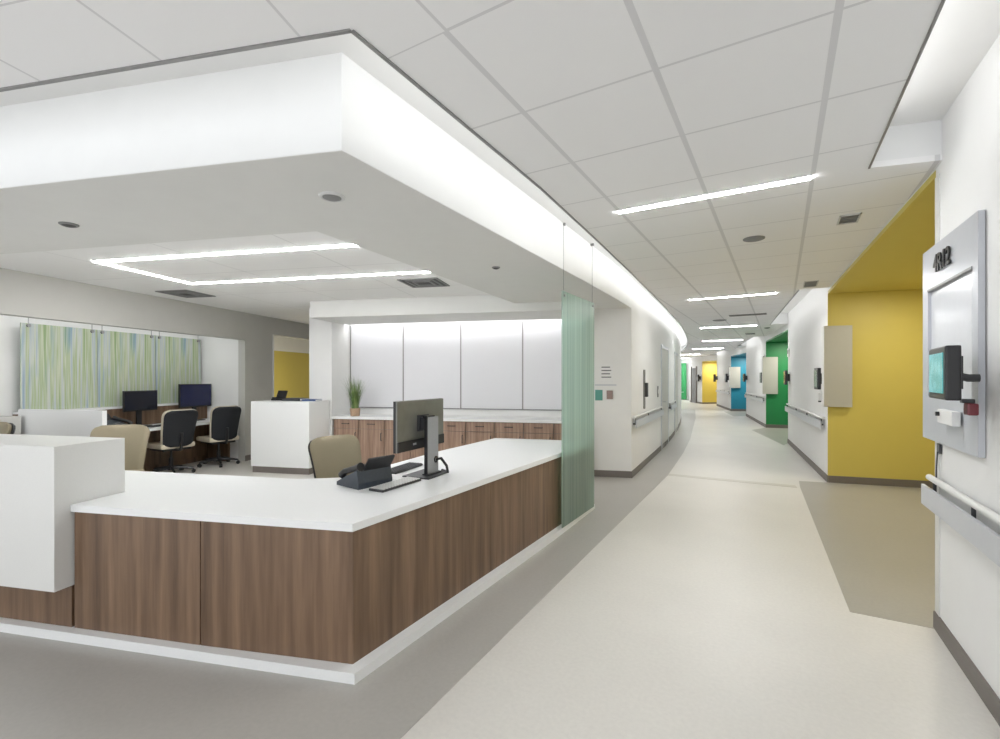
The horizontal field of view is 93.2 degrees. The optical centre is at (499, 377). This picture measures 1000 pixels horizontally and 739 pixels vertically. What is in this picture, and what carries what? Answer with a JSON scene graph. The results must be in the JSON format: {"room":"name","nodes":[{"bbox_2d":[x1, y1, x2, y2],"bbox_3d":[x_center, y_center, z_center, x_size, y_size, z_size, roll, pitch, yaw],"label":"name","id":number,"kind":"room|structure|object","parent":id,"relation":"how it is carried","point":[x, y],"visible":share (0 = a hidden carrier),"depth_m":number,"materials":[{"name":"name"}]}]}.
{"room":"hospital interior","nodes":[
{"label":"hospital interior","id":0,"kind":"room"},
{"bbox_2d":[0,315,196,415],"bbox_3d":[-6.567,0.190,4.544,0.130,2.620,8.910,0,0,12],"label":"wall","id":1,"kind":"structure","parent":0,"point":[9,325],"depth_m":6.01,"materials":[{"name":"white paint"}]},
{"bbox_2d":[0,268,308,460],"bbox_3d":[-5.366,0.160,5.303,0.140,2.680,10.900,0,0,12],"label":"wall","id":2,"kind":"structure","parent":0,"point":[22,294],"depth_m":6.95,"materials":[{"name":"beige paint"}]},
{"bbox_2d":[197,336,237,460],"bbox_3d":[-5.153,0.225,8.725,0.880,2.550,0.140,0,0,12],"label":"wall","id":3,"kind":"structure","parent":0,"point":[219,356],"depth_m":8.64,"materials":[{"name":"white paint"}]},
{"bbox_2d":[0,231,490,323],"bbox_3d":[-4.822,-1.195,7.028,10.000,0.030,9.500,0,0,12],"label":"ceiling","id":4,"kind":"structure","parent":0,"point":[289,300],"depth_m":5.19,"materials":[{"name":"white paint"}]},
{"bbox_2d":[155,290,215,297],"bbox_3d":[-4.380,-1.171,6.606,0.500,0.018,0.500,0,0,12],"label":"ceiling vent","id":5,"kind":"object","parent":4,"relation":"in","point":[181,293],"visible":1,"depth_m":6.57,"materials":[{"name":"grey metal"}]},
{"bbox_2d":[93,244,429,284],"bbox_3d":[-2.351,-1.175,5.004,3.360,0.007,1.180,0,0,12],"label":"recessed light","id":6,"kind":"object","parent":4,"relation":"in","point":[352,245],"visible":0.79,"depth_m":4.75,"materials":[{"name":"white"}]},
{"bbox_2d":[99,263,190,283],"bbox_3d":[-3.974,-1.175,5.353,0.040,0.007,1.100,0,0,12],"label":"diffuser","id":7,"kind":"object","parent":6,"relation":"attached to","point":[99,263],"depth_m":5.28,"materials":[{"name":"white"}]},
{"bbox_2d":[93,244,355,262],"bbox_3d":[-2.627,-1.175,4.481,3.040,0.007,0.040,0,0,12],"label":"diffuser","id":8,"kind":"object","parent":6,"relation":"attached to","point":[337,246],"depth_m":4.45,"materials":[{"name":"white"}]},
{"bbox_2d":[191,272,429,284],"bbox_3d":[-2.232,-1.175,5.562,3.360,0.007,0.040,0,0,12],"label":"diffuser","id":9,"kind":"object","parent":6,"relation":"attached to","point":[407,272],"depth_m":5.54,"materials":[{"name":"white"}]},
{"bbox_2d":[397,277,449,287],"bbox_3d":[-0.935,-1.171,5.836,0.500,0.018,0.500,0,0,12],"label":"ceiling vent","id":10,"kind":"object","parent":4,"relation":"in","point":[413,282],"visible":1,"depth_m":5.82,"materials":[{"name":"grey metal"}]},
{"bbox_2d":[274,336,308,397],"bbox_3d":[-7.149,0.000,13.101,0.100,3.000,7.600,0,0,12],"label":"wall","id":11,"kind":"structure","parent":0,"point":[291,369],"depth_m":15.12,"materials":[{"name":"yellow paint"}]},
{"bbox_2d":[0,150,629,308],"bbox_3d":[-4.278,-1.058,5.692,11.624,0.020,5.375,0,0,12],"label":"ceiling","id":12,"kind":"structure","parent":0,"point":[379,213],"depth_m":3.11,"materials":[{"name":"paint"}]},
{"bbox_2d":[318,191,345,201],"bbox_3d":[-0.969,-1.038,2.729,0.150,0.021,0.150,0,0,31],"label":"recessed light","id":13,"kind":"object","parent":12,"relation":"in","point":[330,196],"visible":1,"depth_m":2.70,"materials":[{"name":"white metal"}]},
{"bbox_2d":[0,52,630,307],"bbox_3d":[-3.830,-1.275,3.686,12.811,0.450,4.292,0,0,-13],"label":"ceiling soffit","id":14,"kind":"structure","parent":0,"point":[323,103],"depth_m":2.44,"materials":[{"name":"paint"}]},
{"bbox_2d":[0,28,350,91],"bbox_3d":[-4.940,-1.275,2.656,9.000,0.042,0.016,0,0,12],"label":"trim","id":15,"kind":"structure","parent":14,"relation":"attached to","point":[344,31],"depth_m":1.86,"materials":[{"name":"grey metal"}]},
{"bbox_2d":[351,30,687,351],"bbox_3d":[5.965,-1.275,17.090,1.552,0.042,33.355,0,0,20],"label":"trim","id":16,"kind":"structure","parent":14,"relation":"attached to","point":[357,35],"depth_m":2.40,"materials":[{"name":"grey metal"}]},
{"bbox_2d":[309,308,349,435],"bbox_3d":[-2.929,0.160,8.268,0.420,2.680,0.720,0,0,12],"label":"wall","id":17,"kind":"structure","parent":0,"point":[329,342],"depth_m":7.94,"materials":[{"name":"white paint"}]},
{"bbox_2d":[310,295,515,318],"bbox_3d":[-1.346,-1.055,7.018,3.200,0.250,0.120,0,0,12],"label":"wall header","id":18,"kind":"structure","parent":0,"point":[470,304],"depth_m":6.95,"materials":[{"name":"paint"}]},
{"bbox_2d":[319,311,560,324],"bbox_3d":[-0.785,-0.945,7.394,4.140,0.030,0.850,0,0,12],"label":"ceiling","id":19,"kind":"structure","parent":0,"point":[527,315],"depth_m":7.39,"materials":[{"name":"paint"}]},
{"bbox_2d":[350,319,560,416],"bbox_3d":[-0.632,0.160,8.082,4.150,2.680,0.120,0,0,12],"label":"wall","id":20,"kind":"structure","parent":0,"point":[450,412],"depth_m":7.96,"materials":[{"name":"white paint"}]},
{"bbox_2d":[350,325,402,407],"bbox_3d":[-2.173,-0.200,8.337,1.010,1.460,0.024,0,0,12],"label":"wall panel","id":21,"kind":"object","parent":20,"relation":"attached to","point":[376,351],"visible":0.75,"depth_m":8.32,"materials":[{"name":"white glass"}]},
{"bbox_2d":[403,323,460,408],"bbox_3d":[-1.171,-0.200,8.122,1.040,1.460,0.024,0,0,12],"label":"wall panel","id":22,"kind":"object","parent":20,"relation":"attached to","point":[431,352],"visible":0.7,"depth_m":8.11,"materials":[{"name":"white glass"}]},
{"bbox_2d":[461,321,522,409],"bbox_3d":[-0.144,-0.200,7.901,1.060,1.460,0.024,0,0,12],"label":"wall panel","id":23,"kind":"object","parent":20,"relation":"attached to","point":[491,352],"visible":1,"depth_m":7.89,"materials":[{"name":"white glass"}]},
{"bbox_2d":[523,321,560,410],"bbox_3d":[0.873,-0.200,7.683,1.020,1.460,0.024,0,0,12],"label":"board","id":24,"kind":"object","parent":20,"relation":"attached to","point":[541,339],"visible":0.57,"depth_m":7.71,"materials":[{"name":"white glass"}]},
{"bbox_2d":[0,0,999,358],"bbox_3d":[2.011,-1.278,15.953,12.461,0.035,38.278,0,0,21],"label":"ceiling","id":25,"kind":"structure","parent":0,"point":[607,106],"depth_m":2.10,"materials":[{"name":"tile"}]},
{"bbox_2d":[616,174,812,213],"bbox_3d":[1.421,-1.256,3.273,1.236,0.008,0.072,0,0,31],"label":"recessed light","id":26,"kind":"object","parent":25,"relation":"in","point":[808,177],"visible":1,"depth_m":3.22,"materials":[{"name":"white"}]},
{"bbox_2d":[688,292,776,299],"bbox_3d":[3.565,-1.256,7.303,1.226,0.008,0.072,0,0,31],"label":"recessed light","id":27,"kind":"object","parent":25,"relation":"in","point":[776,292],"visible":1,"depth_m":7.27,"materials":[{"name":"white"}]},
{"bbox_2d":[743,235,764,241],"bbox_3d":[2.292,-1.248,4.268,0.180,0.021,0.180,0,0,31],"label":"ceiling speaker","id":28,"kind":"object","parent":25,"relation":"attached to","point":[751,238],"visible":1,"depth_m":4.23},
{"bbox_2d":[772,313,787,322],"bbox_3d":[6.461,-1.397,11.091,0.500,0.205,0.030,0,0,31],"label":"cove","id":29,"kind":"object","parent":25,"relation":"attached to","point":[783,317],"visible":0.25,"depth_m":11.02,"materials":[{"name":"paint"}]},
{"bbox_2d":[836,213,861,224],"bbox_3d":[2.755,-1.255,3.737,0.140,0.010,0.240,0,0,31],"label":"ceiling vent","id":30,"kind":"object","parent":25,"relation":"in","point":[850,218],"visible":1,"depth_m":3.73,"materials":[{"name":"grey metal"}]},
{"bbox_2d":[868,0,945,168],"bbox_3d":[0.677,-1.275,0.220,0.022,0.042,6.070,0,0,31],"label":"trim","id":31,"kind":"structure","parent":25,"relation":"attached to","point":[940,7],"depth_m":1.94,"materials":[{"name":"grey metal"}]},
{"bbox_2d":[873,120,941,161],"bbox_3d":[2.392,-1.397,2.822,0.452,0.205,0.039,0,0,17],"label":"cove","id":32,"kind":"object","parent":25,"relation":"attached to","point":[923,138],"visible":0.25,"depth_m":2.79,"materials":[{"name":"paint"}]},
{"bbox_2d":[0,400,999,738],"bbox_3d":[5.503,1.549,18.074,19.000,0.102,43.301,0,0,31],"label":"floor","id":33,"kind":"structure","parent":0,"point":[713,609],"depth_m":2.60,"materials":[{"name":"beige laminate"}]},
{"bbox_2d":[0,422,15,433],"bbox_3d":[-5.397,0.985,4.774,0.618,1.030,0.710,0,0,22],"label":"chair","id":34,"kind":"object","parent":33,"relation":"on","point":[5,427],"visible":0.39,"depth_m":4.94,"materials":[{"name":"beige fabric"}]},
{"bbox_2d":[0,416,20,434],"bbox_3d":[-6.264,0.985,4.857,0.310,1.030,2.050,0,0,12],"label":"partition","id":35,"kind":"object","parent":33,"relation":"on","point":[16,420],"visible":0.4,"depth_m":5.77,"materials":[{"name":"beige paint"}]},
{"bbox_2d":[18,409,106,436],"bbox_3d":[-5.368,0.945,5.793,1.310,1.110,0.055,0,0,12],"label":"wall","id":36,"kind":"structure","parent":33,"relation":"on","point":[51,422],"depth_m":5.76,"materials":[{"name":"white paint"}]},
{"bbox_2d":[12,403,206,471],"bbox_3d":[-5.775,0.965,7.349,0.238,1.070,2.808,0,0,12],"label":"wall","id":37,"kind":"structure","parent":33,"relation":"on","point":[148,416],"depth_m":7.66,"materials":[{"name":"brown wood"}]},
{"bbox_2d":[20,318,96,409],"bbox_3d":[-5.966,-0.287,6.435,0.052,1.429,0.920,0,0,12],"label":"glass panel","id":38,"kind":"object","parent":37,"relation":"on","point":[58,364],"visible":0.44,"depth_m":6.37,"materials":[{"name":"green glass"}]},
{"bbox_2d":[97,330,154,406],"bbox_3d":[-5.772,-0.287,7.339,0.052,1.429,0.910,0,0,12],"label":"glass panel","id":39,"kind":"object","parent":37,"relation":"on","point":[125,361],"visible":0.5,"depth_m":7.24,"materials":[{"name":"green glass"}]},
{"bbox_2d":[155,332,200,403],"bbox_3d":[-5.580,-0.287,8.234,0.051,1.429,0.900,0,0,12],"label":"glass panel","id":40,"kind":"object","parent":37,"relation":"on","point":[177,360],"visible":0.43,"depth_m":8.13,"materials":[{"name":"green glass"}]},
{"bbox_2d":[90,424,149,470],"bbox_3d":[-4.094,1.010,4.999,0.618,0.980,0.710,0,0,-16],"label":"chair","id":41,"kind":"object","parent":33,"relation":"on","point":[136,436],"visible":0.43,"depth_m":5.20,"materials":[{"name":"beige fabric"}]},
{"bbox_2d":[147,409,197,472],"bbox_3d":[-5.119,0.990,7.345,0.710,1.020,0.618,0,0,28],"label":"chair","id":42,"kind":"object","parent":33,"relation":"on","point":[177,426],"visible":0.96,"depth_m":7.21,"materials":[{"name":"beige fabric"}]},
{"bbox_2d":[144,418,229,466],"bbox_3d":[-5.362,1.120,7.261,0.595,0.760,2.790,0,0,12],"label":"desk","id":43,"kind":"object","parent":33,"relation":"on","point":[202,428],"visible":0.17,"depth_m":8.21,"materials":[{"name":"brown wood"}]},
{"bbox_2d":[107,414,132,424],"bbox_3d":[-5.510,0.627,6.771,0.326,0.226,0.308,0,0,-5],"label":"telephone","id":44,"kind":"object","parent":43,"relation":"on","point":[114,420],"visible":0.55,"depth_m":6.85,"materials":[{"name":"black plastic"}]},
{"bbox_2d":[122,390,156,425],"bbox_3d":[-5.544,0.467,7.285,0.200,0.546,0.542,0,0,12],"label":"monitor","id":45,"kind":"object","parent":43,"relation":"on","point":[138,401],"visible":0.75,"depth_m":7.26,"materials":[{"name":"black plastic"}]},
{"bbox_2d":[178,384,211,420],"bbox_3d":[-5.332,0.422,8.273,0.200,0.636,0.662,0,0,12],"label":"monitor","id":46,"kind":"object","parent":43,"relation":"on","point":[189,395],"visible":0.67,"depth_m":8.23,"materials":[{"name":"black plastic"}]},
{"bbox_2d":[196,405,240,467],"bbox_3d":[-4.851,0.985,8.134,0.710,1.030,0.618,0,0,34],"label":"chair","id":47,"kind":"object","parent":33,"relation":"on","point":[224,420],"visible":1,"depth_m":7.98,"materials":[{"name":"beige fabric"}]},
{"bbox_2d":[251,400,328,474],"bbox_3d":[-3.400,0.935,7.694,1.040,1.130,0.560,0,0,12],"label":"counter","id":48,"kind":"object","parent":33,"relation":"on","point":[282,432],"depth_m":7.43,"materials":[{"name":"white laminate"}]},
{"bbox_2d":[271,390,287,400],"bbox_3d":[-3.647,0.290,7.834,0.180,0.161,0.189,0,0,12],"label":"telephone","id":49,"kind":"object","parent":48,"relation":"on","point":[281,394],"visible":0.87,"depth_m":7.86,"materials":[{"name":"black plastic"}]},
{"bbox_2d":[0,457,594,684],"bbox_3d":[-1.646,1.136,3.350,6.488,0.728,2.559,0,0,-18],"label":"reception desk","id":50,"kind":"object","parent":33,"relation":"on","point":[328,605],"visible":0.66,"depth_m":2.61,"materials":[{"name":"brown wood"}]},
{"bbox_2d":[0,434,124,591],"bbox_3d":[-3.672,0.792,3.104,2.495,0.815,0.400,0,0,12],"label":"countertop","id":51,"kind":"structure","parent":50,"relation":"on","point":[42,476],"depth_m":2.71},
{"bbox_2d":[71,438,560,531],"bbox_3d":[-1.973,0.750,4.522,4.327,0.040,4.580,0,0,31],"label":"countertop","id":52,"kind":"structure","parent":50,"relation":"on","point":[314,503],"depth_m":2.94,"materials":[{"name":"white laminate"}]},
{"bbox_2d":[337,454,394,489],"bbox_3d":[-0.919,0.629,3.253,0.291,0.202,0.275,0,0,39],"label":"telephone","id":53,"kind":"object","parent":52,"relation":"on","point":[376,471],"visible":1,"depth_m":3.17,"materials":[{"name":"black plastic"}]},
{"bbox_2d":[369,477,420,492],"bbox_3d":[-0.704,0.720,3.210,0.120,0.021,0.400,0,0,28],"label":"keyboard","id":54,"kind":"object","parent":52,"relation":"on","point":[391,485],"visible":1,"depth_m":3.16,"materials":[{"name":"grey plastic"}]},
{"bbox_2d":[391,462,422,473],"bbox_3d":[-0.775,0.720,3.787,0.130,0.021,0.400,0,0,21],"label":"keyboard","id":55,"kind":"object","parent":52,"relation":"on","point":[410,465],"visible":0.92,"depth_m":3.77,"materials":[{"name":"grey plastic"}]},
{"bbox_2d":[393,398,448,479],"bbox_3d":[-0.556,0.447,3.549,0.242,0.566,0.622,0,0,24],"label":"monitor","id":56,"kind":"object","parent":52,"relation":"on","point":[417,424],"visible":1,"depth_m":3.49,"materials":[{"name":"black plastic"}]},
{"bbox_2d":[561,223,593,527],"bbox_3d":[0.826,-0.029,4.932,0.034,2.942,0.895,0,0,31],"label":"glass screen","id":57,"kind":"object","parent":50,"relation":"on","point":[577,313],"visible":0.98,"depth_m":4.88,"materials":[{"name":"green glass"}]},
{"bbox_2d":[308,434,361,477],"bbox_3d":[-1.323,1.017,4.228,0.710,0.965,0.618,0,0,39],"label":"chair","id":58,"kind":"object","parent":33,"relation":"on","point":[329,455],"visible":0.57,"depth_m":4.31,"materials":[{"name":"beige fabric"}]},
{"bbox_2d":[334,419,358,439],"bbox_3d":[-2.504,1.091,8.108,0.457,0.818,0.596,0,0,12],"label":"base cabinet","id":59,"kind":"object","parent":33,"relation":"on","point":[341,426],"visible":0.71,"depth_m":7.85,"materials":[{"name":"brown wood"}]},
{"bbox_2d":[332,414,560,422],"bbox_3d":[-0.710,0.660,7.729,4.143,0.040,0.598,0,0,12],"label":"countertop","id":60,"kind":"structure","parent":59,"relation":"on","point":[347,416],"depth_m":7.47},
{"bbox_2d":[344,378,365,415],"bbox_3d":[-2.455,0.286,7.975,0.546,0.708,0.499,0,0,31],"label":"potted grass","id":61,"kind":"object","parent":60,"relation":"on","point":[355,398],"depth_m":7.92,"materials":[{"name":"green plant"}]},
{"bbox_2d":[359,419,384,466],"bbox_3d":[-2.055,1.091,8.011,0.457,0.818,0.596,0,0,12],"label":"base cabinet","id":62,"kind":"object","parent":33,"relation":"on","point":[371,432],"visible":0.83,"depth_m":7.75,"materials":[{"name":"brown wood"}]},
{"bbox_2d":[385,420,410,463],"bbox_3d":[-1.607,1.091,7.915,0.457,0.818,0.596,0,0,12],"label":"base cabinet","id":63,"kind":"object","parent":33,"relation":"on","point":[403,456],"visible":0.25,"depth_m":7.68,"materials":[{"name":"brown wood"}]},
{"bbox_2d":[411,447,423,458],"bbox_3d":[-1.158,1.091,7.819,0.457,0.818,0.596,0,0,12],"label":"base cabinet","id":64,"kind":"object","parent":33,"relation":"on","point":[415,453],"visible":0.02,"depth_m":7.59,"materials":[{"name":"brown wood"}]},
{"bbox_2d":[438,421,465,450],"bbox_3d":[-0.710,1.091,7.723,0.457,0.818,0.596,0,0,12],"label":"base cabinet","id":65,"kind":"object","parent":33,"relation":"on","point":[454,432],"visible":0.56,"depth_m":7.46,"materials":[{"name":"brown wood"}]},
{"bbox_2d":[466,422,493,444],"bbox_3d":[-0.261,1.091,7.626,0.457,0.818,0.596,0,0,12],"label":"base cabinet","id":66,"kind":"object","parent":33,"relation":"on","point":[475,431],"visible":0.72,"depth_m":7.37,"materials":[{"name":"brown wood"}]},
{"bbox_2d":[494,422,523,438],"bbox_3d":[0.188,1.091,7.530,0.457,0.818,0.596,0,0,12],"label":"base cabinet","id":67,"kind":"object","parent":33,"relation":"on","point":[511,430],"visible":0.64,"depth_m":7.27,"materials":[{"name":"brown wood"}]},
{"bbox_2d":[524,423,553,439],"bbox_3d":[0.636,1.091,7.434,0.457,0.818,0.596,0,0,12],"label":"base cabinet","id":68,"kind":"object","parent":33,"relation":"on","point":[543,431],"visible":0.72,"depth_m":7.17,"materials":[{"name":"brown wood"}]},
{"bbox_2d":[554,423,560,439],"bbox_3d":[1.085,1.091,7.337,0.457,0.818,0.596,0,0,12],"label":"base cabinet","id":69,"kind":"object","parent":33,"relation":"on","point":[557,426],"visible":0.18,"depth_m":7.12,"materials":[{"name":"brown wood"}]},
{"bbox_2d":[515,302,560,312],"bbox_3d":[0.677,-0.990,6.584,0.940,0.120,0.120,0,0,12],"label":"wall header","id":70,"kind":"structure","parent":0,"point":[536,306],"depth_m":6.56,"materials":[{"name":"paint"}]},
{"bbox_2d":[594,309,595,469],"bbox_3d":[1.432,0.225,7.455,0.150,2.550,0.480,0,0,12],"label":"wall","id":71,"kind":"structure","parent":0,"point":[594,309],"depth_m":7.21,"materials":[{"name":"white paint"}]},
{"bbox_2d":[596,308,630,470],"bbox_3d":[1.656,0.225,7.242,0.678,2.550,0.152,0,0,12],"label":"wall","id":72,"kind":"structure","parent":0,"point":[613,326],"depth_m":7.15,"materials":[{"name":"white paint"}]},
{"bbox_2d":[600,364,612,382],"bbox_3d":[1.610,-0.070,7.165,0.200,0.280,0.011,0,0,12],"label":"wall sign","id":73,"kind":"object","parent":72,"relation":"attached to","point":[606,370],"visible":1,"depth_m":7.16,"materials":[{"name":"paper"}]},
{"bbox_2d":[594,470,631,477],"bbox_3d":[1.645,1.450,7.160,0.689,0.100,0.015,0,0,12],"label":"baseboard","id":74,"kind":"structure","parent":72,"relation":"attached to","point":[597,473],"depth_m":7.14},
{"bbox_2d":[631,278,680,470],"bbox_3d":[6.896,0.000,19.937,1.283,3.000,27.481,0,0,19],"label":"wall","id":75,"kind":"structure","parent":0,"point":[652,326],"depth_m":8.36,"materials":[{"name":"white paint"}]},
{"bbox_2d":[643,370,647,408],"bbox_3d":[2.473,0.190,8.014,0.068,0.660,0.100,0,0,26],"label":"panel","id":76,"kind":"object","parent":75,"relation":"attached to","point":[645,385],"visible":1,"depth_m":7.98,"materials":[{"name":"grey plastic"}]},
{"bbox_2d":[633,406,663,427],"bbox_3d":[2.683,0.666,8.430,0.072,0.177,2.978,0,0,27],"label":"handrail","id":77,"kind":"object","parent":75,"relation":"attached to","point":[649,418],"visible":1,"depth_m":8.03,"materials":[{"name":"silver metal"}]},
{"bbox_2d":[632,419,680,477],"bbox_3d":[6.958,1.450,19.916,1.176,0.100,27.484,0,0,19],"label":"baseboard","id":78,"kind":"structure","parent":75,"relation":"attached to","point":[649,458],"depth_m":8.58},
{"bbox_2d":[661,344,668,449],"bbox_3d":[3.663,0.400,10.391,0.092,2.200,1.305,0,0,26],"label":"door","id":79,"kind":"structure","parent":75,"relation":"in","point":[664,353],"depth_m":10.30,"materials":[{"name":"silver metal"}]},
{"bbox_2d":[674,352,678,432],"bbox_3d":[4.953,0.400,13.174,0.096,2.200,1.309,0,0,24],"label":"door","id":80,"kind":"structure","parent":75,"relation":"in","point":[676,396],"depth_m":12.81,"materials":[{"name":"silver metal"}]},
{"bbox_2d":[681,363,686,399],"bbox_3d":[12.313,0.225,31.883,0.526,2.450,0.098,0,0,42],"label":"wall","id":81,"kind":"structure","parent":0,"point":[683,365],"depth_m":31.78,"materials":[{"name":"green paint"}]},
{"bbox_2d":[681,359,689,399],"bbox_3d":[11.812,0.000,32.317,1.947,3.000,5.302,0,0,-22],"label":"wall","id":82,"kind":"structure","parent":0,"point":[687,361],"depth_m":31.99,"materials":[{"name":"white paint"}]},
{"bbox_2d":[690,356,701,401],"bbox_3d":[11.785,0.000,28.432,0.030,3.000,2.312,0,0,5],"label":"wall","id":83,"kind":"structure","parent":0,"point":[694,361],"depth_m":27.94,"materials":[{"name":"white paint"}]},
{"bbox_2d":[691,366,696,402],"bbox_3d":[11.777,0.400,28.747,0.052,2.200,1.106,0,0,5],"label":"door","id":84,"kind":"structure","parent":83,"relation":"in","point":[693,370],"depth_m":28.81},
{"bbox_2d":[702,362,716,401],"bbox_3d":[12.527,0.290,27.458,1.769,2.420,0.012,0,0,-12],"label":"wall","id":85,"kind":"structure","parent":0,"point":[709,394],"depth_m":27.37,"materials":[{"name":"yellow paint"}]},
{"bbox_2d":[717,350,730,408],"bbox_3d":[11.143,0.000,23.576,0.030,3.000,4.412,0,0,17],"label":"wall","id":86,"kind":"structure","parent":0,"point":[723,357],"depth_m":23.50,"materials":[{"name":"white paint"}]},
{"bbox_2d":[731,357,745,408],"bbox_3d":[11.318,0.270,21.257,1.724,2.460,0.012,0,0,14],"label":"wall","id":87,"kind":"structure","parent":0,"point":[738,399],"depth_m":21.36,"materials":[{"name":"blue paint"}]},
{"bbox_2d":[729,367,739,387],"bbox_3d":[10.606,-0.025,21.381,0.458,0.950,0.083,0,0,14],"label":"panel","id":88,"kind":"object","parent":87,"relation":"attached to","point":[734,372],"visible":1,"depth_m":21.34,"materials":[{"name":"beige laminate"}]},
{"bbox_2d":[746,336,765,423],"bbox_3d":[8.893,0.000,16.479,0.030,3.000,4.653,0,0,21],"label":"wall","id":89,"kind":"structure","parent":0,"point":[755,346],"depth_m":16.32,"materials":[{"name":"white paint"}]},
{"bbox_2d":[766,342,787,424],"bbox_3d":[8.902,0.210,13.998,1.824,2.580,0.012,0,0,20],"label":"wall","id":90,"kind":"structure","parent":0,"point":[776,414],"depth_m":14.18,"materials":[{"name":"green paint"}]},
{"bbox_2d":[762,357,777,393],"bbox_3d":[8.117,-0.075,14.226,0.408,1.110,0.083,0,0,20],"label":"panel","id":91,"kind":"object","parent":90,"relation":"attached to","point":[769,364],"visible":1,"depth_m":14.19,"materials":[{"name":"beige laminate"}]},
{"bbox_2d":[766,330,787,341],"bbox_3d":[8.200,-1.100,12.313,1.821,0.040,3.734,0,0,23],"label":"ceiling","id":92,"kind":"structure","parent":0,"point":[782,337],"depth_m":12.93,"materials":[{"name":"green paint"}]},
{"bbox_2d":[766,324,787,340],"bbox_3d":[7.405,-1.310,12.593,0.120,0.380,3.639,0,0,22],"label":"wall","id":93,"kind":"structure","parent":0,"point":[784,328],"depth_m":12.32,"materials":[{"name":"white paint"}]},
{"bbox_2d":[788,288,827,474],"bbox_3d":[5.702,0.000,8.865,0.030,3.000,4.557,0,0,25],"label":"wall","id":94,"kind":"structure","parent":0,"point":[806,320],"depth_m":8.33,"materials":[{"name":"white paint"}]},
{"bbox_2d":[785,403,824,428],"bbox_3d":[5.670,0.666,8.911,0.070,0.177,4.301,0,0,25],"label":"handrail","id":95,"kind":"object","parent":94,"relation":"attached to","point":[817,423],"visible":1,"depth_m":8.21,"materials":[{"name":"silver metal"}]},
{"bbox_2d":[787,439,827,481],"bbox_3d":[5.680,1.450,8.867,0.012,0.100,4.571,0,0,25],"label":"baseboard","id":96,"kind":"structure","parent":94,"relation":"attached to","point":[808,460],"depth_m":8.12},
{"bbox_2d":[814,368,821,389],"bbox_3d":[4.801,0.010,7.109,0.102,0.320,0.300,0,0,25],"label":"tablet","id":97,"kind":"object","parent":94,"relation":"attached to","point":[817,371],"visible":0.98,"depth_m":7.00,"materials":[{"name":"grey plastic"}]},
{"bbox_2d":[828,289,934,480],"bbox_3d":[5.700,0.145,6.484,2.072,2.710,0.012,0,0,18],"label":"wall","id":98,"kind":"structure","parent":0,"point":[880,435],"depth_m":6.60,"materials":[{"name":"yellow paint"}]},
{"bbox_2d":[822,325,851,406],"bbox_3d":[4.790,-0.165,6.726,0.348,1.150,0.083,0,0,18],"label":"panel","id":99,"kind":"object","parent":98,"relation":"attached to","point":[836,340],"visible":1,"depth_m":6.69,"materials":[{"name":"beige laminate"}]},
{"bbox_2d":[828,475,932,488],"bbox_3d":[5.696,1.450,6.473,2.072,0.100,0.012,0,0,18],"label":"baseboard","id":100,"kind":"structure","parent":98,"relation":"attached to","point":[831,479],"depth_m":6.60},
{"bbox_2d":[828,170,935,293],"bbox_3d":[4.557,-1.230,4.557,2.020,0.040,4.930,0,0,31],"label":"ceiling","id":101,"kind":"structure","parent":0,"point":[893,261],"depth_m":4.62,"materials":[{"name":"yellow paint"}]},
{"bbox_2d":[828,169,935,289],"bbox_3d":[3.718,-1.375,4.791,0.120,0.250,4.476,0,0,28],"label":"wall","id":102,"kind":"structure","parent":0,"point":[935,169],"depth_m":3.93,"materials":[{"name":"white paint"}]},
{"bbox_2d":[936,34,999,698],"bbox_3d":[1.100,0.000,0.092,0.157,3.000,6.283,0,0,30],"label":"wall","id":103,"kind":"structure","parent":0,"point":[969,167],"depth_m":2.27,"materials":[{"name":"white paint"}]},
{"bbox_2d":[935,173,939,616],"bbox_3d":[2.599,0.100,2.809,0.006,2.600,0.085,0,0,31],"label":"trim","id":104,"kind":"structure","parent":103,"relation":"attached to","point":[937,179],"depth_m":2.80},
{"bbox_2d":[935,443,941,477],"bbox_3d":[2.558,0.488,2.763,0.024,0.205,0.055,0,0,31],"label":"wall socket","id":105,"kind":"object","parent":103,"relation":"attached to","point":[939,446],"visible":0.95,"depth_m":2.76,"materials":[{"name":"grey plastic"}]},
{"bbox_2d":[923,210,984,457],"bbox_3d":[2.451,-0.205,2.588,0.037,1.150,0.895,0,0,29],"label":"panel","id":106,"kind":"object","parent":103,"relation":"attached to","point":[954,267],"visible":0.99,"depth_m":2.44,"materials":[{"name":"silver metal"}]},
{"bbox_2d":[935,409,960,426],"bbox_3d":[2.357,0.207,2.497,0.050,0.075,0.260,0,0,31],"label":"wall dispenser","id":107,"kind":"object","parent":106,"relation":"attached to","point":[944,416],"visible":1,"depth_m":2.43,"materials":[{"name":"white paint"}]},
{"bbox_2d":[929,345,980,400],"bbox_3d":[2.134,-0.022,2.207,0.153,0.245,0.360,0,0,34],"label":"tablet","id":108,"kind":"object","parent":106,"relation":"attached to","point":[946,375],"visible":1,"depth_m":2.10,"materials":[{"name":"black plastic"}]},
{"bbox_2d":[960,399,978,415],"bbox_3d":[2.141,0.133,2.159,0.055,0.075,0.060,0,0,31],"label":"card reader","id":109,"kind":"object","parent":106,"relation":"attached to","point":[971,408],"visible":0.93,"depth_m":2.14,"materials":[{"name":"red plastic"}]},
{"bbox_2d":[921,474,999,566],"bbox_3d":[1.128,0.666,0.353,0.086,0.177,5.760,0,0,30],"label":"handrail","id":110,"kind":"object","parent":103,"relation":"attached to","point":[977,533],"visible":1,"depth_m":2.24,"materials":[{"name":"silver metal"}]},
{"bbox_2d":[933,611,999,726],"bbox_3d":[1.034,1.450,0.130,0.029,0.100,6.280,0,0,30],"label":"baseboard","id":111,"kind":"structure","parent":103,"relation":"attached to","point":[982,687],"depth_m":2.34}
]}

